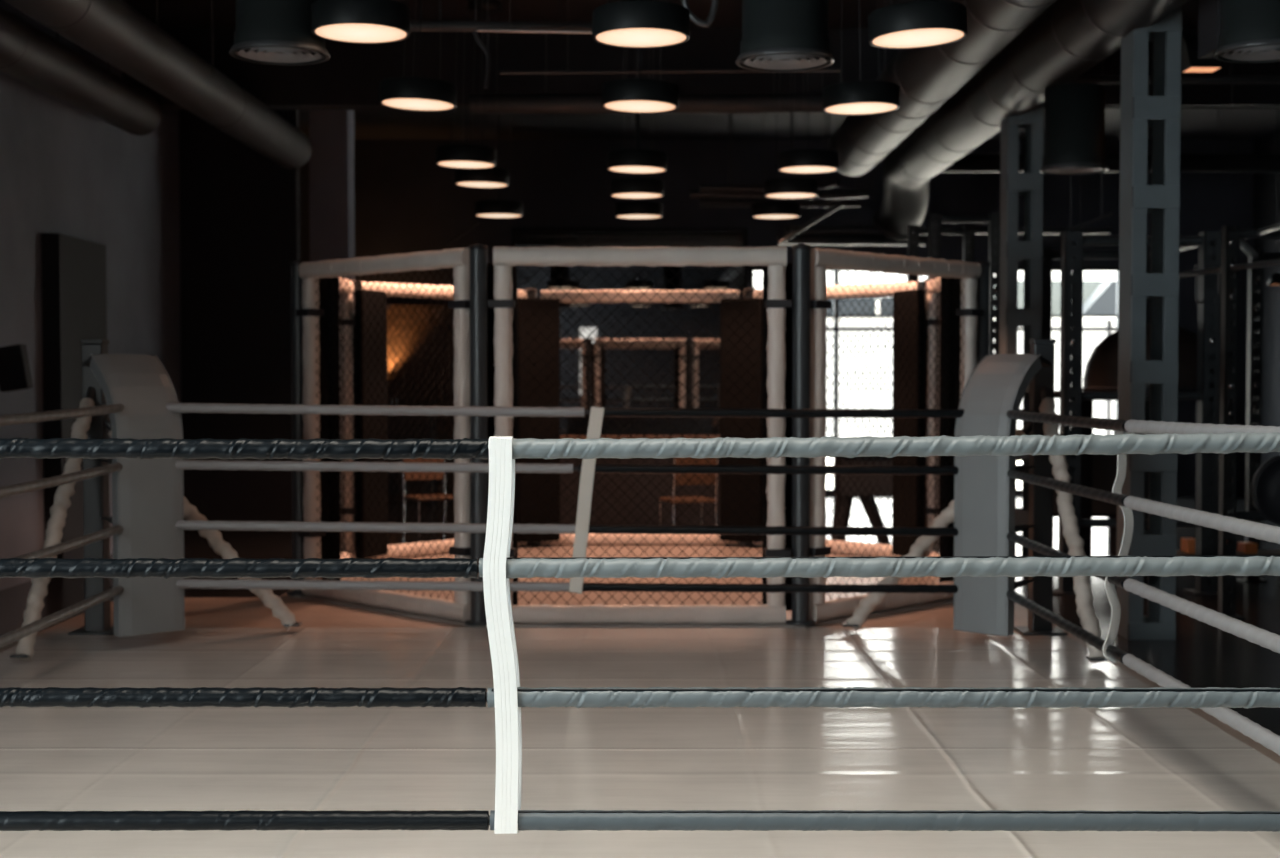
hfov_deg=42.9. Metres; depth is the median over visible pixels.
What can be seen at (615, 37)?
diffuser
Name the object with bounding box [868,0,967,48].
pendant lamp
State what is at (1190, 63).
lamp
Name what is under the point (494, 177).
pendant lamp
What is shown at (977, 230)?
ceiling pipe
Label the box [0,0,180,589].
wall
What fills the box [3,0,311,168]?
air duct
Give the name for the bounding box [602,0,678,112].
pendant lamp
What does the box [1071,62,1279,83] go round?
ceiling pipe
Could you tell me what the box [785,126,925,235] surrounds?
ceiling pipe
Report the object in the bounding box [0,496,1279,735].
floor
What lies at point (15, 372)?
wall speaker
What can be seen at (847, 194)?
ceiling pipe
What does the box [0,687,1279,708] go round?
rope
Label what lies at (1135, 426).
rope
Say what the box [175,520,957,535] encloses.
rope
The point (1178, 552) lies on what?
shelf
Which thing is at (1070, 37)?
air duct
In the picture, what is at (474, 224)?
strut
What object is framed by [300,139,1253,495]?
wall
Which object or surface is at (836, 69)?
ceiling pipe
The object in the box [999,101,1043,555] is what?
steel column
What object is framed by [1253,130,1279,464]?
wall
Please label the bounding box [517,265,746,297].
wall mirror
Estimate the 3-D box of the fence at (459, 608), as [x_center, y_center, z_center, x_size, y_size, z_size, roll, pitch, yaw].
[-1.535,0.019,9.740,1.686,2.119,0.120,2,2,45]
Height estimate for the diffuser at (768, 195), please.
0.004 m
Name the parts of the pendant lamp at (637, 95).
power cord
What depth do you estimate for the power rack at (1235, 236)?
10.40 m
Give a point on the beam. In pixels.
(1209, 11)
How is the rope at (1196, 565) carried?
attached to the post
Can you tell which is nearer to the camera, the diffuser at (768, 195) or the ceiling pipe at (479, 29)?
the ceiling pipe at (479, 29)
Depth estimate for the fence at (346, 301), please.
11.98 m
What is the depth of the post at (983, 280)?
10.30 m
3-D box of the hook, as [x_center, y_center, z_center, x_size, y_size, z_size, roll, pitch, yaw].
[3.742,-0.967,10.875,0.073,0.265,0.055,0,2,0]
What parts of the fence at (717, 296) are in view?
lace cord, lace cord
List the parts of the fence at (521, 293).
lace cord, lace cord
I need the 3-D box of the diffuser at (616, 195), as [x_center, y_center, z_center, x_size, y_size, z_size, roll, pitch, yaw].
[-0.025,-1.941,13.548,0.444,0.004,0.444,0,2,0]
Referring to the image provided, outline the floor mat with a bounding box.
[291,545,953,627]
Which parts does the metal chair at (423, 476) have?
leg, leg, backrest, seat, leg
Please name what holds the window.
in the wall at (403, 198)
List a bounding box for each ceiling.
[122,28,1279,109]
[123,0,1279,138]
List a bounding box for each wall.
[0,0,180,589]
[179,110,300,530]
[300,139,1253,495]
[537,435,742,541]
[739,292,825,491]
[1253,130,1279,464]
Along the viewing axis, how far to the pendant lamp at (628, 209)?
15.07 m
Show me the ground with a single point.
(1018, 482)
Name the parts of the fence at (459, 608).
lace cord, lace cord, lace cord, lace cord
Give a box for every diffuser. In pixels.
[315,23,406,42]
[382,98,453,109]
[438,161,493,167]
[457,182,506,187]
[477,214,520,217]
[596,28,685,46]
[605,100,674,111]
[609,166,664,172]
[612,193,661,197]
[617,215,660,218]
[754,215,797,218]
[766,193,815,197]
[780,166,835,172]
[825,102,896,113]
[873,28,963,47]
[1184,67,1220,71]
[1214,0,1279,62]
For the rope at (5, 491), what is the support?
attached to the post at (96, 511)
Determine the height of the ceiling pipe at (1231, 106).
0.819 m
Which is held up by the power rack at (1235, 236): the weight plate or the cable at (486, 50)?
the weight plate
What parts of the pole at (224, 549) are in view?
foot plate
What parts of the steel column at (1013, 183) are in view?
batten plate, batten plate, batten plate, batten plate, batten plate, batten plate, batten plate, batten plate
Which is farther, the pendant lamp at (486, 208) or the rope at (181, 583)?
the pendant lamp at (486, 208)
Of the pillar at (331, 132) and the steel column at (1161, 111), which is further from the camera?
the pillar at (331, 132)
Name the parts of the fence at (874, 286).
lace cord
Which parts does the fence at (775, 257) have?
lace cord, lace cord, lace cord, lace cord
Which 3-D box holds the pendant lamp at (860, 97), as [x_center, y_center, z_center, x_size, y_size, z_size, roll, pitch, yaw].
[1.287,-2.686,9.573,0.453,1.600,0.453,-1,2,0]
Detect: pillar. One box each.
[41,233,106,558]
[309,110,354,278]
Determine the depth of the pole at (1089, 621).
8.17 m
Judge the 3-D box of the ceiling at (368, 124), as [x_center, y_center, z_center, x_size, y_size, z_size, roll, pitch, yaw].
[1.690,-3.476,8.950,13.220,0.150,25.100,0,2,0]
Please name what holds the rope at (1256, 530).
attached to the post at (1040, 588)
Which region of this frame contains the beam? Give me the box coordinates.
[1198,0,1220,58]
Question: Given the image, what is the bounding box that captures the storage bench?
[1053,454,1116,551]
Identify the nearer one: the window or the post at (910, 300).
the post at (910, 300)
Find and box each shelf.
[1054,391,1104,393]
[1176,550,1279,587]
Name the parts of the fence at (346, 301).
lace cord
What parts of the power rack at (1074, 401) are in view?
foot plate, shelf leg, shelf leg, foot plate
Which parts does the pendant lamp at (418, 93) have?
power cord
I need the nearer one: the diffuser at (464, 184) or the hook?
the hook
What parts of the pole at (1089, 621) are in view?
foot plate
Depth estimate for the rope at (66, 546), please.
7.48 m
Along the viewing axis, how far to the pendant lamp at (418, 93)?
9.45 m
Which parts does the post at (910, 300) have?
post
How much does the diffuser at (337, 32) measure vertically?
0.004 m
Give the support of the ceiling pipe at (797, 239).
hanging from the ceiling at (368, 124)
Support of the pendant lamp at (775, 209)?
hanging from the ceiling at (368, 124)
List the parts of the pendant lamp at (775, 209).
power cord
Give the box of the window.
[749,266,1118,493]
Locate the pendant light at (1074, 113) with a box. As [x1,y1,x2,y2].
[1039,83,1108,174]
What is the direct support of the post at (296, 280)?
on the floor mat
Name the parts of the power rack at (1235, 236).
foot plate, foot plate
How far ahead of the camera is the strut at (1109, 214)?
12.95 m
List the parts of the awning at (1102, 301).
awning post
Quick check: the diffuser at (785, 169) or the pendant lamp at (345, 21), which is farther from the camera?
the diffuser at (785, 169)
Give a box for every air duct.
[0,8,160,135]
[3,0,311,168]
[828,0,1056,176]
[872,0,1188,240]
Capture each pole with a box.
[10,386,94,660]
[105,415,301,629]
[841,421,1032,630]
[1039,387,1107,662]
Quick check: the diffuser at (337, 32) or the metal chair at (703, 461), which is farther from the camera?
the metal chair at (703, 461)
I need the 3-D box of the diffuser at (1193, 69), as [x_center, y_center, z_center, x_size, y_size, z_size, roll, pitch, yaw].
[3.946,-2.522,11.429,0.210,0.001,0.190,0,2,0]
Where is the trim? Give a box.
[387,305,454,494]
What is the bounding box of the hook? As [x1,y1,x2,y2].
[1194,264,1205,303]
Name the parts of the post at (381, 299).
post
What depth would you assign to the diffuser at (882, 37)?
7.51 m
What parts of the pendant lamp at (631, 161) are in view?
power cord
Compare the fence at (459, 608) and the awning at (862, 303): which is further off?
the awning at (862, 303)
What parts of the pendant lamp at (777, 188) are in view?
power cord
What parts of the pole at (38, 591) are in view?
foot plate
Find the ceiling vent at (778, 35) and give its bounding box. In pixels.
[736,0,834,71]
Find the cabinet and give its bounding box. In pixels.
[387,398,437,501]
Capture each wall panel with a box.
[517,288,559,545]
[720,288,762,545]
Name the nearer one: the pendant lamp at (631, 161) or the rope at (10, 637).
the rope at (10, 637)
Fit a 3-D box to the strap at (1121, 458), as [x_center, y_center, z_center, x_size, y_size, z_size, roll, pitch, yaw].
[1.892,0.451,6.436,0.127,0.948,0.051,0,2,0]
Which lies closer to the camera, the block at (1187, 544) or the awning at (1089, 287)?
the block at (1187, 544)
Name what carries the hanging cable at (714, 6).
hanging from the ceiling at (368, 124)
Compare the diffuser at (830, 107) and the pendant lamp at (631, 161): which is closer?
the diffuser at (830, 107)
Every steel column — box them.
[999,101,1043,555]
[1116,6,1181,639]
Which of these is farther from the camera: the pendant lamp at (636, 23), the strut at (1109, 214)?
the strut at (1109, 214)
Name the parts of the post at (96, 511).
plate, post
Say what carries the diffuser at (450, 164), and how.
attached to the pendant lamp at (461, 156)
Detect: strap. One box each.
[483,436,521,833]
[569,407,603,593]
[1102,431,1133,662]
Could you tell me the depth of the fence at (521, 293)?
12.60 m
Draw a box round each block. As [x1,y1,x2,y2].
[1181,538,1194,552]
[1237,541,1257,552]
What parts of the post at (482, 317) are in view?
post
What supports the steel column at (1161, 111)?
on the floor at (1202, 655)
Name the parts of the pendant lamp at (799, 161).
power cord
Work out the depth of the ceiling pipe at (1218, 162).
17.04 m
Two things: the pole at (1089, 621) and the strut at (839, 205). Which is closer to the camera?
the pole at (1089, 621)
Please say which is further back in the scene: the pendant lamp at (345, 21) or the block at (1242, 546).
the block at (1242, 546)
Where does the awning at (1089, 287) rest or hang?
on the ground
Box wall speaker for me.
[0,344,32,391]
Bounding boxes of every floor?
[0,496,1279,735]
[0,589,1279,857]
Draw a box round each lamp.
[229,0,329,64]
[311,0,409,43]
[379,0,456,110]
[435,0,496,168]
[455,0,509,187]
[475,114,522,217]
[592,0,689,47]
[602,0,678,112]
[607,0,667,173]
[610,48,663,198]
[615,114,662,218]
[752,114,799,218]
[764,72,817,198]
[778,71,838,173]
[822,0,899,114]
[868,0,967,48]
[1181,35,1223,72]
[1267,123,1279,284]
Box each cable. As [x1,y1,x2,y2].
[472,0,489,87]
[681,0,718,26]
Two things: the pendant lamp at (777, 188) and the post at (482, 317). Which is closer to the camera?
the post at (482, 317)
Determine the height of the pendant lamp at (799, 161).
1.600 m
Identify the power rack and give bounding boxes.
[907,213,999,354]
[1042,231,1221,594]
[1179,223,1279,618]
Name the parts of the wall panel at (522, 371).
post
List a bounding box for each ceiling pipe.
[410,0,591,31]
[469,33,827,113]
[478,0,607,33]
[500,0,839,74]
[690,114,868,198]
[700,114,839,191]
[700,114,860,207]
[778,174,925,245]
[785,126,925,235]
[940,110,1279,172]
[960,138,1110,233]
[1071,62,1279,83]
[1105,63,1279,109]
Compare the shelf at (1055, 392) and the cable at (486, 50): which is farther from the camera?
the shelf at (1055, 392)
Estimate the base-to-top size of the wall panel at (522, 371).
2.125 m
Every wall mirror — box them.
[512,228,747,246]
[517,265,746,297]
[560,302,719,434]
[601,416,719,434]
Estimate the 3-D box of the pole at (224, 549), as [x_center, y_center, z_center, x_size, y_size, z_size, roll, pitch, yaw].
[-2.386,0.508,8.840,1.081,1.171,0.103,0,2,0]
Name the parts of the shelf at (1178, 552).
leg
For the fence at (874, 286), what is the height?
2.119 m
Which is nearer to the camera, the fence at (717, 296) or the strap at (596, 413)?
the strap at (596, 413)
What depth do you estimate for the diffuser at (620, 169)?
12.11 m
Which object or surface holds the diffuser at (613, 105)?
attached to the pendant lamp at (637, 95)
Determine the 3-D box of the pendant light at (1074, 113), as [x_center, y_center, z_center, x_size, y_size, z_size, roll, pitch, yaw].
[3.026,-2.086,11.342,0.472,0.573,0.472,0,2,0]
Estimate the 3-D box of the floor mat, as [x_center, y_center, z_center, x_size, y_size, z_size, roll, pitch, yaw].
[0.000,1.035,11.306,4.451,0.015,4.451,0,2,0]
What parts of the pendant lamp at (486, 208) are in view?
power cord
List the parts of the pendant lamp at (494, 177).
power cord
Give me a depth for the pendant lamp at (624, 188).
13.38 m
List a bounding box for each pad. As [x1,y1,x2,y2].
[83,354,184,637]
[953,354,1051,636]
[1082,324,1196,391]
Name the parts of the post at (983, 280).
post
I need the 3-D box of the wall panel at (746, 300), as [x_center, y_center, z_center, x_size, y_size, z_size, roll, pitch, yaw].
[0.873,-0.099,13.378,0.360,2.125,0.310,1,2,23]
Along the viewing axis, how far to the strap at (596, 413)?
8.38 m
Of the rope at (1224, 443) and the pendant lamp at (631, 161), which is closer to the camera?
the rope at (1224, 443)
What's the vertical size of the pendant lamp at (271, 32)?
1.588 m
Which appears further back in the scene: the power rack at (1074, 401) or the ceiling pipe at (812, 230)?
the ceiling pipe at (812, 230)
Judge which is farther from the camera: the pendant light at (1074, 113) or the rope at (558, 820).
the pendant light at (1074, 113)
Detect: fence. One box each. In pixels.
[296,248,470,621]
[317,277,355,558]
[356,281,526,558]
[488,246,791,623]
[541,289,738,545]
[753,281,923,556]
[809,248,983,621]
[924,277,961,556]
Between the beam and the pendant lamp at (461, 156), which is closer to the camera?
the beam
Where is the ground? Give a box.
[826,456,1021,488]
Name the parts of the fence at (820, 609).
lace cord, lace cord, lace cord, lace cord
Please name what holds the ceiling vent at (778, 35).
in the ceiling at (368, 124)
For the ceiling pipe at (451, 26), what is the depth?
10.89 m
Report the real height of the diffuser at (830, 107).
0.004 m
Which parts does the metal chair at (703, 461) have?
leg, leg, seat, backrest, leg, leg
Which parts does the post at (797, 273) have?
post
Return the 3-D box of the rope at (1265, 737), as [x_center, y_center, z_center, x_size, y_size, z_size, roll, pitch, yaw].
[1.867,0.886,6.175,0.051,0.063,4.490,0,2,0]
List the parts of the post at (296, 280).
post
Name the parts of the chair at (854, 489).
leg, leg, panel, leg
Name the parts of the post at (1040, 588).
plate, post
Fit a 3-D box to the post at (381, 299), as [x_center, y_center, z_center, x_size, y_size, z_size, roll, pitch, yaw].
[-2.105,-0.062,12.147,0.310,2.125,0.360,1,2,23]
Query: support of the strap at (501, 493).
hanging from the rope at (1224, 443)
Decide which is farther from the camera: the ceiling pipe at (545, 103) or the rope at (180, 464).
the ceiling pipe at (545, 103)
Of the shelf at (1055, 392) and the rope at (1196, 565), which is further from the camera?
the shelf at (1055, 392)
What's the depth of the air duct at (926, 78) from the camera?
11.41 m
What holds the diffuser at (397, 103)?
attached to the pendant lamp at (418, 93)
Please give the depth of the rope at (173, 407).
8.37 m
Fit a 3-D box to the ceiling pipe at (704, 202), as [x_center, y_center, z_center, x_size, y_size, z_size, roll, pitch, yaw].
[1.542,-3.055,17.916,1.762,1.231,0.100,0,2,0]
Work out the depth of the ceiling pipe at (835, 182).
16.72 m
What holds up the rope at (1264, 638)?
attached to the post
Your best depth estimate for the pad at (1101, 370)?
12.00 m
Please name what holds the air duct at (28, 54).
hanging from the ceiling at (368, 124)
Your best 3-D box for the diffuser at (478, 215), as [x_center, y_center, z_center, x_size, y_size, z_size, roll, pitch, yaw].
[-1.321,-1.997,15.247,0.444,0.004,0.444,0,2,0]
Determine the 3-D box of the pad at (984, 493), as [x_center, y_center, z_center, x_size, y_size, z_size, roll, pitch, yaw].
[1.895,0.325,8.452,0.472,1.431,0.327,-2,2,-45]
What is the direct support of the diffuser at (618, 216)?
attached to the pendant lamp at (628, 209)
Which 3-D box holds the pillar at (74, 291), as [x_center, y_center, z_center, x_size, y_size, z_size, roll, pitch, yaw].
[-4.550,-0.201,13.150,0.140,2.650,1.100,0,2,0]
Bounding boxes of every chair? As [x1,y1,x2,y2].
[401,458,453,542]
[659,457,718,525]
[831,456,891,543]
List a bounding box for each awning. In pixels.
[826,297,892,320]
[994,281,1110,319]
[1083,281,1116,434]
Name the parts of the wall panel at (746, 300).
post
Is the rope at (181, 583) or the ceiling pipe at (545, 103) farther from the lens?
the ceiling pipe at (545, 103)
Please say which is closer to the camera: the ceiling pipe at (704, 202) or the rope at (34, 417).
the rope at (34, 417)
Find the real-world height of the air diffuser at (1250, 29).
0.439 m
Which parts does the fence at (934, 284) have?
lace cord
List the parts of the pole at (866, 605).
foot plate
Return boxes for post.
[68,339,113,634]
[287,260,340,595]
[347,278,387,558]
[464,244,517,625]
[762,244,815,625]
[892,278,932,555]
[939,260,989,581]
[1014,339,1067,634]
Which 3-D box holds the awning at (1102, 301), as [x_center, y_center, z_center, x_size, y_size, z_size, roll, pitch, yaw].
[7.280,-0.678,24.766,1.516,3.106,0.650,0,2,0]
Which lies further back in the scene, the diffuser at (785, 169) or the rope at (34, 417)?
the diffuser at (785, 169)
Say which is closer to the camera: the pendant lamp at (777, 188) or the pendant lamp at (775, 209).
the pendant lamp at (777, 188)
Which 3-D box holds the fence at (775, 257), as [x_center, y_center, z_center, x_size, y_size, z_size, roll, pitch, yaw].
[0.000,0.039,9.105,1.690,2.119,0.120,0,2,0]
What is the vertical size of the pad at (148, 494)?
1.430 m
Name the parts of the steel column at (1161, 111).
batten plate, batten plate, batten plate, batten plate, batten plate, batten plate, batten plate, batten plate, batten plate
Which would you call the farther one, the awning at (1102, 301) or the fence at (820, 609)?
the awning at (1102, 301)
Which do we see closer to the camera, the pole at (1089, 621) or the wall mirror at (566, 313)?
the pole at (1089, 621)
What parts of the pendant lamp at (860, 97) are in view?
power cord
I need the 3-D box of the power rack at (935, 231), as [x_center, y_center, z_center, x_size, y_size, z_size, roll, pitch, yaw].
[2.985,-0.474,15.593,0.750,3.050,1.400,0,2,0]
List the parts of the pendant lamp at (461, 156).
power cord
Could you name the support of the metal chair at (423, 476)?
on the floor at (1202, 655)
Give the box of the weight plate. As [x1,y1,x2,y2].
[1251,455,1279,524]
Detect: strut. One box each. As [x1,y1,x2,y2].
[444,110,478,246]
[778,114,842,244]
[1059,60,1112,234]
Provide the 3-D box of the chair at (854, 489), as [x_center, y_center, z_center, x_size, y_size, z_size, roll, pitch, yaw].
[2.103,0.621,15.075,0.715,0.932,0.700,0,2,0]
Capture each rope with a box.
[0,403,123,425]
[0,432,1279,459]
[0,463,121,497]
[0,555,1279,578]
[0,586,123,647]
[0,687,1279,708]
[0,810,1279,831]
[14,525,122,558]
[166,403,963,417]
[175,460,958,474]
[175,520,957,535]
[176,579,957,592]
[1006,410,1279,433]
[1006,589,1279,755]
[1007,469,1279,543]
[1007,532,1279,652]
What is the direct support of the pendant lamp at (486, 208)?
hanging from the ceiling at (368, 124)

